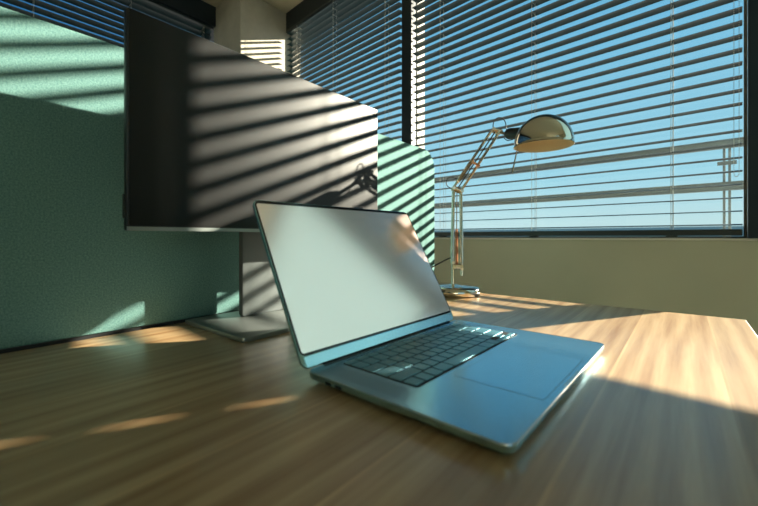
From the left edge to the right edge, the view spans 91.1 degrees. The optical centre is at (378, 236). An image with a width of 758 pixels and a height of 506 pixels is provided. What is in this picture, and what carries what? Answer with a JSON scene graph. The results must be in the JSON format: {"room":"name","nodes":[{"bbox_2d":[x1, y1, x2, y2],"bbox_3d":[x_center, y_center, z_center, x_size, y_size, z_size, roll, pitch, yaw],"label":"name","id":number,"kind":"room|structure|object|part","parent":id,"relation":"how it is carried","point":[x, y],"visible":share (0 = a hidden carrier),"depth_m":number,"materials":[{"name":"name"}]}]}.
{"room":"office","nodes":[
{"label":"office","id":0,"kind":"room"},
{"bbox_2d":[113,0,215,41],"bbox_3d":[-2.953,-1.735,1.101,0.240,0.155,5.950,0,0,39],"label":"trim","id":1,"kind":"structure","parent":0,"point":[199,10],"depth_m":2.82,"materials":[{"name":"black metal"}]},
{"bbox_2d":[0,0,212,47],"bbox_3d":[-3.028,-0.841,0.898,0.057,1.634,5.340,0,0,39],"label":"blind","id":2,"kind":"object","parent":1,"relation":"hanging from","point":[150,4],"visible":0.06,"depth_m":2.41,"materials":[{"name":"grey metal"}]},
{"bbox_2d":[202,0,302,12],"bbox_3d":[-0.373,-1.913,-1.162,7.500,0.200,6.130,0,0,39],"label":"ceiling","id":3,"kind":"structure","parent":0,"point":[285,6],"depth_m":2.89,"materials":[{"name":"paint"}]},
{"bbox_2d":[286,0,328,32],"bbox_3d":[0.262,-1.735,2.088,2.773,0.155,0.061,0,0,44],"label":"trim","id":4,"kind":"structure","parent":3,"relation":"attached to","point":[304,8],"depth_m":2.87,"materials":[{"name":"black metal"}]},
{"bbox_2d":[214,0,299,76],"bbox_3d":[-0.989,-0.450,3.047,0.400,2.725,0.550,0,0,39],"label":"wall column","id":5,"kind":"structure","parent":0,"point":[255,29],"depth_m":2.85,"materials":[{"name":"paint"}]},
{"bbox_2d":[434,239,757,335],"bbox_3d":[1.672,0.463,0.808,7.300,0.900,0.201,0,0,44],"label":"wall","id":6,"kind":"structure","parent":0,"point":[705,278],"depth_m":1.40,"materials":[{"name":"beige paint"}]},
{"bbox_2d":[416,0,424,148],"bbox_3d":[0.215,-0.827,2.199,0.071,1.662,0.085,0,0,44],"label":"trim","id":7,"kind":"structure","parent":6,"relation":"attached to","point":[422,125],"depth_m":2.19,"materials":[{"name":"silver metal"}]},
{"bbox_2d":[402,0,747,237],"bbox_3d":[0.680,-0.827,1.702,1.430,1.662,0.090,0,0,44],"label":"window","id":8,"kind":"structure","parent":6,"relation":"in","point":[418,49],"depth_m":2.12,"materials":[{"name":"black metal"}]},
{"bbox_2d":[412,0,742,236],"bbox_3d":[0.680,-0.829,1.653,1.342,1.658,0.066,0,0,44],"label":"blind","id":9,"kind":"object","parent":8,"relation":"attached to","point":[702,232],"visible":0.93,"depth_m":1.55,"materials":[{"name":"grey metal"}]},
{"bbox_3d":[0.211,-0.834,2.107,0.006,1.620,0.057,0,0,44],"label":"ladder cord","id":10,"kind":"part","parent":9,"relation":"part of","materials":[{"name":"grey plastic"}]},
{"bbox_3d":[0.342,-0.834,1.983,0.006,1.620,0.057,0,0,44],"label":"ladder cord","id":11,"kind":"part","parent":9,"relation":"part of","materials":[{"name":"white fabric"}]},
{"bbox_3d":[0.689,-0.834,1.650,0.006,1.620,0.057,0,0,44],"label":"ladder cord","id":12,"kind":"part","parent":9,"relation":"part of","materials":[{"name":"white fabric"}]},
{"bbox_3d":[0.684,-0.014,1.657,1.338,0.021,0.052,0,0,44],"label":"rail","id":13,"kind":"part","parent":9,"relation":"part of","materials":[{"name":"grey metal"}]},
{"bbox_3d":[1.038,-0.834,1.316,0.006,1.620,0.057,0,0,44],"label":"ladder cord","id":14,"kind":"part","parent":9,"relation":"part of","materials":[{"name":"white fabric"}]},
{"bbox_3d":[1.132,-0.898,1.178,0.015,1.419,0.003,0,0,44],"label":"bead chain","id":15,"kind":"part","parent":9,"relation":"part of","materials":[{"name":"white plastic"}]},
{"bbox_2d":[434,238,757,240],"bbox_3d":[1.810,0.009,0.685,6.930,0.008,0.228,0,0,44],"label":"trim","id":16,"kind":"structure","parent":6,"relation":"on","point":[690,239],"depth_m":1.37,"materials":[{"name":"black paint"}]},
{"bbox_2d":[748,0,757,237],"bbox_3d":[1.204,-0.904,1.142,0.103,1.817,0.065,0,0,44],"label":"wall pillar","id":17,"kind":"structure","parent":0,"point":[752,4],"depth_m":1.15,"materials":[{"name":"black"}]},
{"bbox_3d":[-0.295,0.962,-0.988,7.600,0.100,6.500,0,0,39],"label":"floor","id":18,"kind":"structure","parent":0,"visible":0},
{"bbox_2d":[0,293,757,505],"bbox_3d":[-0.094,0.542,0.422,0.878,0.740,1.632,0,0,39],"label":"desk","id":19,"kind":"object","parent":18,"relation":"on","point":[180,414],"visible":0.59,"depth_m":0.33,"materials":[{"name":"brown wood"}]},
{"bbox_2d":[0,6,433,353],"bbox_3d":[-0.404,-0.056,0.779,0.054,0.576,1.930,0,0,39],"label":"divider","id":20,"kind":"object","parent":19,"relation":"attached to","point":[71,270],"visible":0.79,"depth_m":0.62,"materials":[{"name":"teal fabric"}]},
{"bbox_3d":[-0.455,0.176,0.704,0.023,0.016,1.650,0,0,39],"label":"rail","id":21,"kind":"part","parent":20,"relation":"part of","materials":[{"name":"black plastic"}]},
{"bbox_2d":[122,7,376,342],"bbox_3d":[-0.212,-0.081,0.781,0.215,0.507,0.573,0,0,39],"label":"monitor","id":22,"kind":"object","parent":19,"relation":"on","point":[212,130],"visible":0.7,"depth_m":0.67,"materials":[{"name":"black plastic"}]},
{"bbox_2d":[252,200,603,453],"bbox_3d":[0.079,0.060,0.538,0.372,0.225,0.364,0,0,41],"label":"laptop","id":23,"kind":"object","parent":19,"relation":"on","point":[362,299],"visible":1,"depth_m":0.51,"materials":[{"name":"grey metal"}]},
{"bbox_3d":[-0.017,0.054,0.621,0.005,0.241,0.363,-36,-22,35],"label":"lid","id":24,"kind":"part","parent":23,"relation":"part of","materials":[{"name":"silver metal"}]},
{"bbox_3d":[-0.018,0.047,0.622,0.001,0.225,0.360,-36,-22,35],"label":"bezel glass","id":25,"kind":"part","parent":23,"relation":"part of","materials":[{"name":"glass"}]},
{"bbox_2d":[323,366,408,397],"bbox_3d":[-0.018,0.159,0.413,0.111,0.001,0.025,0,0,41],"label":"speaker grille","id":26,"kind":"object","parent":23,"relation":"attached to","point":[339,366],"depth_m":0.41,"materials":[{"name":"silver metal"}]},
{"bbox_2d":[432,114,574,297],"bbox_3d":[0.284,-0.089,1.072,0.508,0.522,0.169,0,0,38],"label":"desk lamp","id":27,"kind":"object","parent":19,"relation":"on","point":[543,132],"visible":0.98,"depth_m":1.04,"materials":[{"name":"silver metal"}]},
{"bbox_3d":[0.226,-0.034,1.143,0.007,0.223,0.039,0,0,19],"label":"rod","id":28,"kind":"part","parent":27,"relation":"part of","materials":[{"name":"silver metal"}]},
{"bbox_3d":[0.223,0.112,1.121,0.012,0.074,0.012,0,0,0],"label":"stem","id":29,"kind":"part","parent":27,"relation":"part of","materials":[{"name":"silver metal"}]},
{"bbox_3d":[0.226,-0.034,1.129,0.007,0.223,0.039,0,0,19],"label":"rod","id":30,"kind":"part","parent":27,"relation":"part of","materials":[{"name":"silver metal"}]},
{"bbox_3d":[0.239,-0.079,1.143,0.003,0.122,0.019,0,0,16],"label":"spring rod","id":31,"kind":"part","parent":27,"relation":"part of","materials":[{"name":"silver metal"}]},
{"bbox_3d":[0.252,-0.011,1.143,0.007,0.256,0.037,0,0,7],"label":"rod","id":32,"kind":"part","parent":27,"relation":"part of","materials":[{"name":"silver metal"}]},
{"bbox_3d":[0.252,-0.011,1.129,0.007,0.256,0.037,0,0,7],"label":"rod","id":33,"kind":"part","parent":27,"relation":"part of","materials":[{"name":"silver metal"}]},
{"bbox_3d":[0.281,-0.233,1.115,0.122,0.163,0.007,0,0,31],"label":"rod","id":34,"kind":"part","parent":27,"relation":"part of","materials":[{"name":"silver metal"}]},
{"bbox_3d":[0.292,-0.228,1.121,0.117,0.160,0.004,0,0,32],"label":"spring rod","id":35,"kind":"part","parent":27,"relation":"part of","materials":[{"name":"silver metal"}]},
{"bbox_3d":[0.302,-0.223,1.115,0.099,0.159,0.066,0,0,0],"label":"rod","id":36,"kind":"part","parent":27,"relation":"part of","materials":[{"name":"silver metal"}]},
{"bbox_2d":[504,127,519,138],"bbox_3d":[0.373,-0.284,1.028,0.031,0.039,0.065,0,0,-29],"label":"bulb socket","id":37,"kind":"object","parent":27,"relation":"attached to","point":[510,133],"depth_m":1.02,"materials":[{"name":"black plastic"}]},
{"bbox_3d":[0.354,-0.202,0.968,0.019,0.069,0.010,0,0,0],"label":"handle","id":38,"kind":"part","parent":27,"relation":"part of","materials":[{"name":"metal"}]},
{"bbox_3d":[0.420,-0.271,0.951,0.144,0.079,0.144,0,0,0],"label":"lamp shade","id":39,"kind":"part","parent":27,"relation":"part of","materials":[{"name":"silver metal"}]},
{"label":"outside","id":40,"kind":"structure","parent":0,"visible":0},
{"bbox_2d":[434,226,747,236],"bbox_3d":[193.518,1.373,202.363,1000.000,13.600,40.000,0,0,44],"label":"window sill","id":41,"kind":"structure","parent":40,"point":[704,227],"depth_m":228.85,"materials":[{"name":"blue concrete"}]},
{"bbox_3d":[-0.272,-0.827,2.640,1.237,1.662,0.050,0,0,44],"label":"window","id":42,"kind":"structure","parent":0,"visible":0},
{"bbox_2d":[286,0,401,138],"bbox_3d":[-0.296,-0.829,2.593,1.188,1.658,0.058,0,0,44],"label":"blind","id":43,"kind":"object","parent":42,"relation":"attached to","point":[321,21],"visible":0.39,"depth_m":2.49,"materials":[{"name":"grey metal"}]},
{"bbox_3d":[-0.299,-0.833,2.596,0.006,1.622,0.057,0,0,44],"label":"ladder cord","id":44,"kind":"part","parent":43,"relation":"part of","materials":[{"name":"white fabric"}]},
{"bbox_3d":[0.055,-0.833,2.256,0.006,1.622,0.057,0,0,44],"label":"ladder cord","id":45,"kind":"part","parent":43,"relation":"part of","materials":[{"name":"white fabric"}]},
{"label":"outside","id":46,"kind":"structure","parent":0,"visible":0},
{"bbox_3d":[19.757,0.497,24.018,80.000,0.050,57.800,0,0,39],"label":"ground","id":47,"kind":"structure","parent":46,"visible":0},
{"bbox_2d":[434,136,747,228],"bbox_3d":[2.312,-0.051,1.984,6.400,1.046,0.087,0,0,44],"label":"terrace railing","id":48,"kind":"object","parent":47,"relation":"on","point":[724,163],"visible":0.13,"depth_m":2.52,"materials":[{"name":"grey metal"}]},
{"bbox_3d":[2.298,-0.299,1.969,6.400,0.049,0.047,0,0,44],"label":"rail","id":49,"kind":"part","parent":48,"relation":"part of","materials":[{"name":"grey metal"}]},
{"bbox_3d":[2.298,-0.549,1.969,6.400,0.048,0.047,0,0,44],"label":"rail","id":50,"kind":"part","parent":48,"relation":"part of","materials":[{"name":"grey metal"}]},
{"bbox_3d":[2.082,-0.037,2.226,0.085,1.020,0.055,0,0,44],"label":"post","id":51,"kind":"part","parent":48,"relation":"part of","materials":[{"name":"grey metal"}]}
]}

